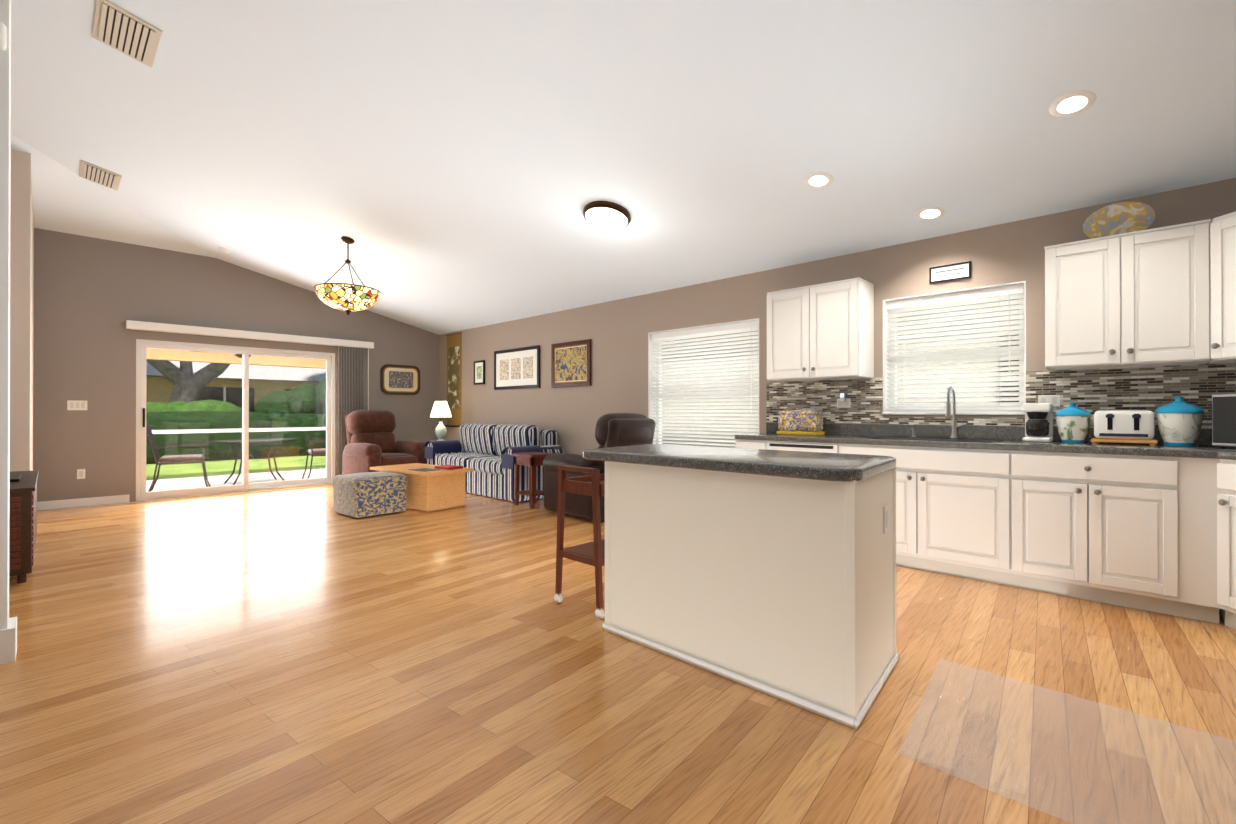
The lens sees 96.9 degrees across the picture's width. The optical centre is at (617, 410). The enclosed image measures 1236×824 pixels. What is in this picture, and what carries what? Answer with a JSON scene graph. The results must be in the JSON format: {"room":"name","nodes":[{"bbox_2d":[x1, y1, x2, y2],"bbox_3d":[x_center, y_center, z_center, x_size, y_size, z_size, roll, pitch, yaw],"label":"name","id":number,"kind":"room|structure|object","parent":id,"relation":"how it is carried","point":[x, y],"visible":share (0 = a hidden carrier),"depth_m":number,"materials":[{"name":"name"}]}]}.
{"room":"kitchen","nodes":[
{"label":"kitchen","id":0,"kind":"room"},
{"bbox_2d":[10,149,33,471],"bbox_3d":[-5.021,-1.015,4.136,5.270,4.300,0.760,0,0,44],"label":"wall","id":1,"kind":"structure","parent":0,"point":[21,315],"depth_m":5.12,"materials":[{"name":"beige paint"}]},
{"bbox_2d":[0,22,6,49],"bbox_3d":[-2.772,-1.670,2.427,0.040,0.120,0.085,0,0,44],"label":"sensor","id":2,"kind":"object","parent":1,"relation":"attached to","point":[3,37],"visible":1,"depth_m":2.44,"materials":[{"name":"white plastic"}]},
{"bbox_2d":[0,0,16,664],"bbox_3d":[-3.840,-1.023,1.451,0.200,4.300,3.035,0,0,44],"label":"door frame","id":3,"kind":"structure","parent":1,"relation":"attached to","point":[8,638],"depth_m":2.46,"materials":[{"name":"white wood"}]},
{"bbox_2d":[33,228,438,501],"bbox_3d":[-5.001,-0.494,8.096,0.200,3.280,5.370,0,0,44],"label":"wall","id":4,"kind":"structure","parent":0,"point":[92,295],"depth_m":6.83,"materials":[{"name":"beige paint"}]},
{"bbox_2d":[67,400,86,409],"bbox_3d":[-6.401,-0.059,6.489,0.010,0.116,0.170,0,0,44],"label":"switch plate","id":5,"kind":"object","parent":4,"relation":"attached to","point":[76,404],"depth_m":6.48,"materials":[{"name":"white plastic"}]},
{"bbox_2d":[77,469,84,478],"bbox_3d":[-6.378,0.757,6.510,0.010,0.116,0.072,0,0,44],"label":"electrical outlet","id":6,"kind":"object","parent":4,"relation":"attached to","point":[80,472],"depth_m":6.51,"materials":[{"name":"white plastic"}]},
{"bbox_2d":[37,494,129,509],"bbox_3d":[-6.350,1.094,6.538,0.014,0.095,0.780,0,0,44],"label":"baseboard","id":7,"kind":"structure","parent":4,"relation":"attached to","point":[57,504],"depth_m":6.51,"materials":[{"name":"white wood"}]},
{"bbox_2d":[136,339,334,500],"bbox_3d":[-5.271,0.125,7.757,0.139,2.040,2.350,0,0,44],"label":"door frame","id":8,"kind":"structure","parent":4,"relation":"attached to","point":[142,346],"depth_m":7.67,"materials":[{"name":"white metal"}]},
{"bbox_2d":[126,320,373,474],"bbox_3d":[-5.030,0.005,7.835,0.112,2.220,2.995,0,0,44],"label":"valance","id":9,"kind":"object","parent":4,"relation":"attached to","point":[169,328],"visible":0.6,"depth_m":7.88,"materials":[{"name":"white"}]},
{"bbox_2d":[380,364,419,394],"bbox_3d":[-3.681,-0.516,9.289,0.038,0.500,0.680,0,0,44],"label":"picture","id":10,"kind":"object","parent":4,"relation":"attached to","point":[400,379],"visible":0.98,"depth_m":9.26,"materials":[{"name":"brown"}]},
{"bbox_2d":[147,348,325,368],"bbox_3d":[-6.008,-1.077,8.659,2.030,0.550,9.000,0,0,44],"label":"roof","id":11,"kind":"structure","parent":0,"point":[198,357],"depth_m":9.25,"materials":[{"name":"brown"}]},
{"bbox_2d":[193,351,250,357],"bbox_3d":[-5.887,-0.992,8.633,1.266,0.360,1.287,0,0,44],"label":"fan","id":12,"kind":"object","parent":11,"relation":"hanging from","point":[238,355],"depth_m":8.52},
{"bbox_2d":[0,484,1235,823],"bbox_3d":[-1.424,1.191,2.688,12.490,0.120,8.180,0,0,44],"label":"floor","id":13,"kind":"structure","parent":0,"point":[306,654],"depth_m":2.17,"materials":[{"name":"laminate"}]},
{"bbox_2d":[9,470,38,582],"bbox_3d":[-4.602,0.822,3.932,1.540,0.625,0.595,0,0,44],"label":"tv stand","id":14,"kind":"object","parent":13,"relation":"on","point":[23,519],"visible":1,"depth_m":3.59,"materials":[{"name":"brown wood"}]},
{"bbox_2d":[10,473,21,481],"bbox_3d":[-4.542,0.092,4.004,1.300,0.834,0.240,0,0,44],"label":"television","id":15,"kind":"object","parent":14,"relation":"on","point":[15,477],"visible":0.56,"depth_m":3.99,"materials":[{"name":"black"}]},
{"bbox_2d":[332,471,406,517],"bbox_3d":[-2.762,0.915,6.106,0.600,0.430,0.600,0,0,40],"label":"ottoman","id":16,"kind":"object","parent":13,"relation":"on","point":[360,495],"visible":1,"depth_m":5.90,"materials":[{"name":"multicoloured fabric"}]},
{"bbox_2d":[342,410,426,474],"bbox_3d":[-3.590,0.561,8.416,1.109,1.132,1.094,0,0,44],"label":"recliner","id":17,"kind":"object","parent":13,"relation":"on","point":[372,441],"visible":0.73,"depth_m":8.31,"materials":[{"name":"fabric"}]},
{"bbox_2d":[370,463,473,512],"bbox_3d":[-2.375,0.902,6.608,1.160,0.480,0.640,0,0,36],"label":"coffee table","id":18,"kind":"object","parent":13,"relation":"on","point":[431,488],"visible":0.9,"depth_m":6.29,"materials":[{"name":"brown wood"}]},
{"bbox_2d":[424,423,563,501],"bbox_3d":[-1.793,0.668,7.802,2.303,0.944,0.884,0,0,44],"label":"striped sofa","id":19,"kind":"object","parent":13,"relation":"on","point":[484,451],"visible":0.67,"depth_m":7.34,"materials":[{"name":"blue"}]},
{"bbox_2d":[511,452,551,507],"bbox_3d":[-1.017,0.829,6.590,0.400,0.625,0.360,0,0,44],"label":"side table","id":20,"kind":"object","parent":13,"relation":"on","point":[533,460],"visible":0.81,"depth_m":6.49,"materials":[{"name":"brown wood"}]},
{"bbox_2d":[554,465,604,618],"bbox_3d":[-0.021,0.727,3.309,0.402,0.812,0.628,0,0,44],"label":"cart","id":21,"kind":"object","parent":13,"relation":"on","point":[593,552],"visible":0.44,"depth_m":3.10,"materials":[{"name":"brown wood"}]},
{"bbox_2d":[543,413,655,520],"bbox_3d":[-0.176,0.574,6.035,1.154,1.093,0.990,0,0,44],"label":"leather recliner","id":22,"kind":"object","parent":13,"relation":"on","point":[619,429],"visible":0.35,"depth_m":5.62,"materials":[{"name":"brown leather"}]},
{"bbox_2d":[736,442,753,448],"bbox_3d":[1.357,0.697,4.971,0.304,0.880,0.631,0,0,44],"label":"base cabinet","id":23,"kind":"object","parent":13,"relation":"on","point":[749,445],"depth_m":4.77,"materials":[{"name":"white wood"}]},
{"bbox_2d":[598,460,897,729],"bbox_3d":[0.606,0.691,2.662,1.355,0.880,0.724,0,0,44],"label":"kitchen island","id":24,"kind":"object","parent":13,"relation":"on","point":[772,573],"depth_m":2.25,"materials":[{"name":"beige"}]},
{"bbox_2d":[582,444,895,483],"bbox_3d":[0.528,0.234,2.708,1.523,0.046,0.755,0,0,44],"label":"island countertop","id":25,"kind":"structure","parent":24,"relation":"on","point":[835,468],"depth_m":2.39,"materials":[{"name":"black stone"}]},
{"bbox_2d":[754,442,833,452],"bbox_3d":[1.689,0.696,4.650,0.757,0.880,0.631,0,0,44],"label":"dishwasher","id":26,"kind":"object","parent":13,"relation":"on","point":[757,445],"depth_m":4.49,"materials":[{"name":"white"}]},
{"bbox_2d":[834,446,993,582],"bbox_3d":[2.326,0.695,4.036,1.148,0.880,0.631,0,0,44],"label":"base cabinet","id":27,"kind":"object","parent":13,"relation":"on","point":[945,498],"depth_m":3.72,"materials":[{"name":"white wood"}]},
{"bbox_2d":[899,660,1235,823],"bbox_3d":[1.674,1.126,1.677,1.437,0.002,0.875,0,0,44],"label":"floor mat","id":28,"kind":"object","parent":13,"relation":"on","point":[1060,734],"visible":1,"depth_m":1.80,"materials":[{"name":"white"}]},
{"bbox_2d":[994,454,1213,622],"bbox_3d":[2.996,0.693,3.368,0.996,0.880,0.662,0,0,44],"label":"base cabinet","id":29,"kind":"object","parent":13,"relation":"on","point":[1144,526],"depth_m":3.14,"materials":[{"name":"white wood"}]},
{"bbox_2d":[734,434,1235,461],"bbox_3d":[2.474,0.234,3.685,3.752,0.040,0.932,0,0,44],"label":"countertop","id":30,"kind":"structure","parent":29,"relation":"on","point":[1158,453],"depth_m":3.52,"materials":[{"name":"black stone"}]},
{"bbox_2d":[777,408,824,434],"bbox_3d":[1.624,0.099,4.879,0.360,0.234,0.200,0,0,44],"label":"bread box","id":31,"kind":"object","parent":30,"relation":"on","point":[800,421],"visible":1,"depth_m":4.79,"materials":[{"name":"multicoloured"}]},
{"bbox_2d":[911,386,965,437],"bbox_3d":[2.412,0.016,4.167,0.373,0.396,0.217,0,0,44],"label":"sink faucet","id":32,"kind":"object","parent":30,"relation":"on","point":[954,420],"visible":0.92,"depth_m":4.13,"materials":[{"name":"silver metal"}]},
{"bbox_2d":[1022,403,1052,441],"bbox_3d":[2.863,0.082,3.736,0.150,0.260,0.185,0,0,44],"label":"coffee maker","id":33,"kind":"object","parent":30,"relation":"on","point":[1038,422],"visible":1,"depth_m":3.68,"materials":[{"name":"white plastic"}]},
{"bbox_2d":[1055,402,1091,442],"bbox_3d":[2.984,0.079,3.595,0.188,0.267,0.188,0,0,44],"label":"canister","id":34,"kind":"object","parent":30,"relation":"on","point":[1072,420],"visible":1,"depth_m":3.54,"materials":[{"name":"blue"}]},
{"bbox_2d":[1091,410,1157,445],"bbox_3d":[3.160,0.105,3.425,0.300,0.212,0.220,0,0,44],"label":"toaster","id":35,"kind":"object","parent":30,"relation":"on","point":[1123,426],"visible":1,"depth_m":3.36,"materials":[{"name":"white metal"}]},
{"bbox_2d":[1155,396,1204,446],"bbox_3d":[3.321,0.063,3.242,0.208,0.296,0.208,0,0,44],"label":"canister","id":36,"kind":"object","parent":30,"relation":"on","point":[1179,419],"visible":1,"depth_m":3.19,"materials":[{"name":"blue"}]},
{"bbox_2d":[1212,394,1235,447],"bbox_3d":[3.505,0.060,2.812,0.383,0.300,0.500,0,0,-1],"label":"microwave","id":37,"kind":"object","parent":30,"relation":"on","point":[1223,420],"visible":0.94,"depth_m":2.99,"materials":[{"name":"silver metal"}]},
{"bbox_2d":[1214,462,1235,628],"bbox_3d":[3.529,0.691,2.676,0.835,0.880,0.918,0,0,44],"label":"base cabinet","id":38,"kind":"object","parent":13,"relation":"on","point":[1224,472],"depth_m":2.82,"materials":[{"name":"white wood"}]},
{"bbox_3d":[-2.883,0.831,8.919,0.460,0.635,0.460,0,0,44],"label":"table lamp","id":39,"kind":"object","parent":13,"relation":"on","visible":0},
{"bbox_2d":[430,400,451,440],"bbox_3d":[-2.883,0.162,8.921,0.350,0.700,0.350,0,0,44],"label":"table lamp","id":40,"kind":"object","parent":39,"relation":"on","point":[440,408],"visible":0.9,"depth_m":8.84,"materials":[{"name":"white ceramic"}]},
{"bbox_2d":[11,0,1235,334],"bbox_3d":[-1.237,-2.398,2.518,13.970,2.144,10.180,0,0,44],"label":"ceiling","id":41,"kind":"structure","parent":0,"point":[449,166],"depth_m":3.64,"materials":[{"name":"white paint"}]},
{"bbox_2d":[79,160,121,190],"bbox_3d":[-5.173,-2.337,5.473,0.500,0.076,0.294,0,0,44],"label":"ceiling vent","id":42,"kind":"object","parent":41,"relation":"in","point":[99,175],"visible":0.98,"depth_m":5.44,"materials":[{"name":"beige metal"}]},
{"bbox_2d":[92,0,162,67],"bbox_3d":[-3.068,-2.346,3.421,0.500,0.076,0.294,0,0,44],"label":"ceiling vent","id":43,"kind":"object","parent":41,"relation":"in","point":[116,27],"visible":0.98,"depth_m":3.39,"materials":[{"name":"beige metal"}]},
{"bbox_2d":[218,247,230,252],"bbox_3d":[-5.071,-2.060,7.062,0.134,0.056,0.132,0,0,44],"label":"smoke detector","id":44,"kind":"object","parent":41,"relation":"attached to","point":[223,250],"visible":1,"depth_m":7.02,"materials":[{"name":"white plastic"}]},
{"bbox_2d":[314,236,380,314],"bbox_3d":[-3.017,-1.493,6.122,0.670,0.866,0.670,0,0,44],"label":"pendant light","id":45,"kind":"object","parent":41,"relation":"hanging from","point":[347,298],"visible":1,"depth_m":5.93,"materials":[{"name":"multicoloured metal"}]},
{"bbox_2d":[583,201,630,231],"bbox_3d":[-0.095,-1.650,4.715,0.417,0.173,0.408,0,0,44],"label":"flush ceiling light","id":46,"kind":"object","parent":41,"relation":"attached to","point":[607,216],"visible":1,"depth_m":4.60,"materials":[{"name":"white glass"}]},
{"bbox_2d":[804,172,832,188],"bbox_3d":[1.402,-1.606,3.833,0.196,0.046,0.191,0,0,44],"label":"recessed light","id":47,"kind":"object","parent":41,"relation":"in","point":[816,180],"visible":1,"depth_m":3.83,"materials":[{"name":"white"}]},
{"bbox_2d":[915,206,945,220],"bbox_3d":[2.290,-1.441,4.018,0.196,0.046,0.191,0,0,44],"label":"recessed light","id":48,"kind":"object","parent":41,"relation":"in","point":[930,213],"visible":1,"depth_m":4.01,"materials":[{"name":"white"}]},
{"bbox_2d":[1049,90,1096,116],"bbox_3d":[2.388,-1.609,2.882,0.196,0.046,0.191,0,0,44],"label":"recessed light","id":49,"kind":"object","parent":41,"relation":"in","point":[1072,103],"visible":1,"depth_m":2.87,"materials":[{"name":"white"}]},
{"bbox_2d":[439,178,1235,454],"bbox_3d":[0.544,-0.169,6.338,10.620,2.620,0.200,0,0,44],"label":"wall","id":50,"kind":"structure","parent":0,"point":[616,332],"depth_m":5.62,"materials":[{"name":"beige paint"}]},
{"bbox_2d":[444,332,461,426],"bbox_3d":[-2.836,-0.516,9.433,0.540,1.604,0.036,0,0,44],"label":"scroll","id":51,"kind":"object","parent":50,"relation":"attached to","point":[454,345],"visible":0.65,"depth_m":9.43,"materials":[{"name":"brown fabric"}]},
{"bbox_2d":[474,360,484,384],"bbox_3d":[-2.244,-0.609,8.866,0.300,0.380,0.030,0,0,44],"label":"picture","id":52,"kind":"object","parent":50,"relation":"attached to","point":[479,372],"visible":1,"depth_m":8.85,"materials":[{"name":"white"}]},
{"bbox_2d":[494,345,539,389],"bbox_3d":[-1.520,-0.619,8.168,1.130,0.600,0.030,0,0,44],"label":"picture","id":53,"kind":"object","parent":50,"relation":"attached to","point":[517,368],"visible":1,"depth_m":8.13,"materials":[{"name":"black"}]},
{"bbox_2d":[551,339,590,387],"bbox_3d":[-0.631,-0.614,7.311,0.780,0.600,0.030,0,0,44],"label":"painting","id":54,"kind":"object","parent":50,"relation":"attached to","point":[571,364],"visible":1,"depth_m":7.29,"materials":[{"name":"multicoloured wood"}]},
{"bbox_2d":[648,318,758,447],"bbox_3d":[0.931,-0.193,5.947,1.440,1.425,0.225,0,0,44],"label":"window blind","id":55,"kind":"object","parent":50,"relation":"attached to","point":[656,369],"visible":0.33,"depth_m":5.91,"materials":[{"name":"white plastic"}]},
{"bbox_2d":[767,277,873,381],"bbox_3d":[1.741,-0.670,4.779,0.818,0.793,0.380,0,0,44],"label":"upper cabinet","id":56,"kind":"object","parent":50,"relation":"attached to","point":[823,331],"visible":1,"depth_m":4.61,"materials":[{"name":"white wood"}]},
{"bbox_2d":[929,261,970,283],"bbox_3d":[2.565,-1.065,4.237,0.280,0.125,0.018,0,0,44],"label":"sign","id":57,"kind":"object","parent":50,"relation":"attached to","point":[951,272],"visible":1,"depth_m":4.24,"materials":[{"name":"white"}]},
{"bbox_2d":[882,281,1025,414],"bbox_3d":[2.626,-0.445,4.313,0.970,0.960,0.225,0,0,44],"label":"window blind","id":58,"kind":"object","parent":50,"relation":"attached to","point":[894,308],"visible":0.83,"depth_m":4.26,"materials":[{"name":"white plastic"}]},
{"bbox_2d":[766,422,1212,445],"bbox_3d":[2.789,0.165,4.016,3.746,0.100,0.019,0,0,44],"label":"backsplash","id":59,"kind":"structure","parent":50,"relation":"attached to","point":[1204,438],"depth_m":4.25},
{"bbox_2d":[767,363,1235,428],"bbox_3d":[2.778,-0.080,4.012,3.735,0.390,0.042,0,0,44],"label":"tile backsplash","id":60,"kind":"structure","parent":50,"relation":"attached to","point":[860,400],"depth_m":3.75,"materials":[{"name":"tile"}]},
{"bbox_2d":[1044,219,1210,370],"bbox_3d":[3.148,-0.673,3.422,0.741,0.793,0.380,0,0,44],"label":"upper cabinet","id":61,"kind":"object","parent":50,"relation":"attached to","point":[1141,298],"visible":1,"depth_m":3.28,"materials":[{"name":"white wood"}]},
{"bbox_2d":[1083,202,1154,238],"bbox_3d":[3.192,-1.190,3.498,0.340,0.238,0.136,0,0,44],"label":"plate","id":62,"kind":"object","parent":61,"relation":"on","point":[1119,218],"visible":0.75,"depth_m":3.46,"materials":[{"name":"ceramic"}]},
{"bbox_2d":[1209,211,1235,363],"bbox_3d":[3.589,-0.675,2.747,0.840,0.793,0.739,0,0,44],"label":"upper cabinet","id":63,"kind":"object","parent":50,"relation":"attached to","point":[1223,289],"visible":0.98,"depth_m":3.00,"materials":[{"name":"white wood"}]},
{"label":"outside","id":64,"kind":"structure","parent":0,"visible":0},
{"bbox_2d":[146,471,325,491],"bbox_3d":[-5.925,1.209,8.573,2.160,0.116,9.000,0,0,44],"label":"lanai","id":65,"kind":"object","parent":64,"point":[176,485],"depth_m":8.86,"materials":[{"name":"concrete"}]},
{"bbox_2d":[146,423,210,491],"bbox_3d":[-6.163,0.656,7.690,0.726,0.984,0.583,0,0,-36],"label":"patio chair","id":66,"kind":"object","parent":65,"relation":"on","point":[152,444],"depth_m":7.57,"materials":[{"name":"black metal"}]},
{"bbox_2d":[146,427,325,483],"bbox_3d":[-6.652,0.176,9.277,0.060,1.954,8.860,0,0,44],"label":"screen frame","id":67,"kind":"object","parent":65,"relation":"on","point":[221,431],"depth_m":9.31,"materials":[{"name":"white"}]},
{"bbox_2d":[209,438,297,484],"bbox_3d":[-5.736,0.812,8.669,0.904,0.688,1.184,0,0,44],"label":"patio table","id":68,"kind":"object","parent":65,"relation":"on","point":[263,440],"depth_m":8.61,"materials":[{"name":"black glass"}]},
{"bbox_2d":[302,438,325,478],"bbox_3d":[-4.811,0.660,9.114,0.726,0.984,0.583,0,0,-36],"label":"patio chair","id":69,"kind":"object","parent":65,"relation":"on","point":[320,452],"depth_m":8.82,"materials":[{"name":"black metal"}]},
{"bbox_2d":[146,455,325,479],"bbox_3d":[-14.245,1.327,13.819,100.000,0.270,120.000,0,0,44],"label":"lawn","id":70,"kind":"structure","parent":64,"point":[261,465],"depth_m":11.35,"materials":[{"name":"green plant"}]},
{"bbox_2d":[147,359,229,401],"bbox_3d":[-14.427,-3.673,17.982,10.362,9.884,38.456,0,0,44],"label":"trees","id":71,"kind":"object","parent":70,"relation":"on","point":[190,392],"depth_m":16.55,"materials":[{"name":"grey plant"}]},
{"bbox_2d":[146,361,325,411],"bbox_3d":[-21.878,-1.381,25.358,10.800,5.250,44.000,0,0,44],"label":"house","id":72,"kind":"structure","parent":70,"relation":"on","point":[157,385],"depth_m":24.15,"materials":[{"name":"paint"}]},
{"bbox_2d":[146,378,325,463],"bbox_3d":[-11.373,0.008,13.724,4.549,2.468,36.446,0,0,44],"label":"hedge","id":73,"kind":"object","parent":70,"relation":"on","point":[235,413],"depth_m":13.75,"materials":[{"name":"green plant"}]},
{"bbox_2d":[662,299,1018,447],"bbox_3d":[6.183,-1.122,10.516,18.000,4.650,7.600,0,0,44],"label":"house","id":74,"kind":"structure","parent":70,"relation":"on","point":[757,381],"depth_m":9.82,"materials":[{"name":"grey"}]}
]}

